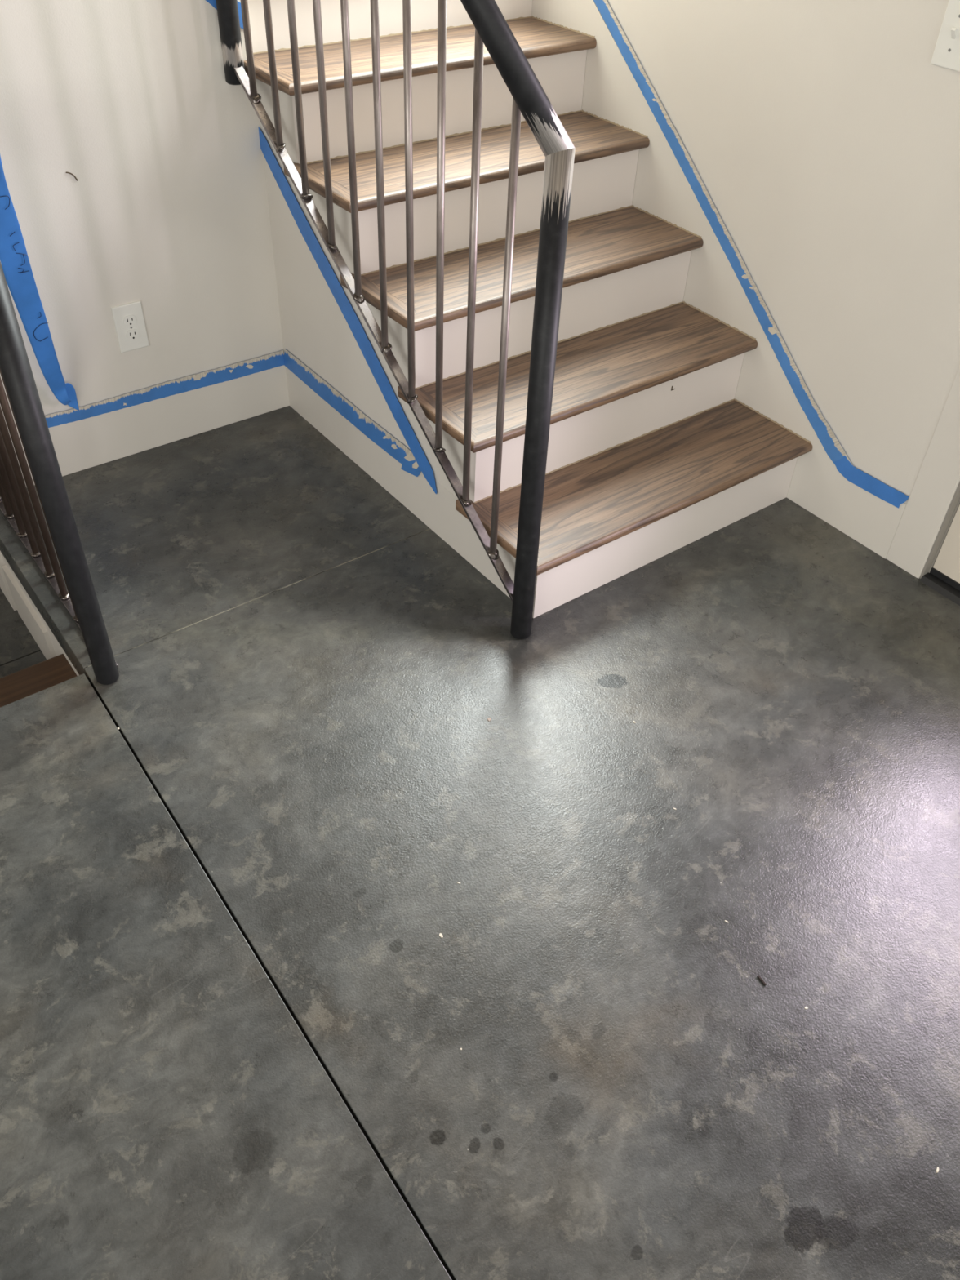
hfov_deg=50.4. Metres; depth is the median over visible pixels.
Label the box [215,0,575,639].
stair railing
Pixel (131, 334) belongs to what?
receptacle
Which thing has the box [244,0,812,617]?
staircase
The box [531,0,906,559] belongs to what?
baseboard
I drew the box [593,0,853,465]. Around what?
tape strip
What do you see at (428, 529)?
joint
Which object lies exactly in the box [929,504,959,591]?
door
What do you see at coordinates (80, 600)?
guard railing
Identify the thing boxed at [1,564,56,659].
baseboard
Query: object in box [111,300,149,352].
wall outlet
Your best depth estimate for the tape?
2.29 m
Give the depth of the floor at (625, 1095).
1.86 m
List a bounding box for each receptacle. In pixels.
[123,315,136,326]
[126,328,139,340]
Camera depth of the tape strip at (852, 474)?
2.62 m
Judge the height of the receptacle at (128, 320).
0.028 m
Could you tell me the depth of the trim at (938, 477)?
2.48 m
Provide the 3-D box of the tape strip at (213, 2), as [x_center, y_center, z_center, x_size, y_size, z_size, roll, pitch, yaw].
[-0.605,-1.482,2.389,0.136,0.115,0.001,-25,49,-27]
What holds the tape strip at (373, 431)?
attached to the staircase at (652, 451)
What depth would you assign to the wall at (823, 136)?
2.41 m
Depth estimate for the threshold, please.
2.57 m
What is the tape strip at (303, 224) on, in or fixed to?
attached to the staircase at (652, 451)
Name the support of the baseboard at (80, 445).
attached to the wall at (166, 210)
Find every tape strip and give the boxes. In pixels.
[44,350,284,427]
[205,0,243,28]
[257,126,436,493]
[284,349,421,476]
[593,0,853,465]
[834,455,908,508]
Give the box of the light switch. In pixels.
[930,0,959,71]
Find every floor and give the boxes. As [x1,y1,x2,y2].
[0,405,959,1279]
[0,587,46,678]
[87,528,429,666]
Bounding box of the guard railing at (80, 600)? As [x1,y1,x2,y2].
[0,261,119,684]
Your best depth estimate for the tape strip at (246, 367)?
2.86 m
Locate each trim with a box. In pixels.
[885,365,959,577]
[919,481,959,578]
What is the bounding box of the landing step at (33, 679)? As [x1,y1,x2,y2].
[0,653,76,707]
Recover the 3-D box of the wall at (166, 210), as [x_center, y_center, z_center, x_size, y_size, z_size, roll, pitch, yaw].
[-0.961,-1.443,2.168,0.940,3.150,0.120,-25,49,-27]
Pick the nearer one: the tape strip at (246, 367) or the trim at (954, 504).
the trim at (954, 504)
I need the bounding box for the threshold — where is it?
[919,572,959,605]
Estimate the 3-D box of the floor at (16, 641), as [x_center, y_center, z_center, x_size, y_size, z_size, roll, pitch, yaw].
[-2.592,-0.015,2.882,2.400,0.071,3.100,-25,49,-27]
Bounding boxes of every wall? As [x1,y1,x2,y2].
[0,0,284,610]
[0,551,79,675]
[607,0,959,578]
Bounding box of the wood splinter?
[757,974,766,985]
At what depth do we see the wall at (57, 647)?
2.66 m
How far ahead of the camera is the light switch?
2.04 m
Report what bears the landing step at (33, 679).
on the floor at (16, 641)
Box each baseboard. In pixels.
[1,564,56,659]
[8,353,289,487]
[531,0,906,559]

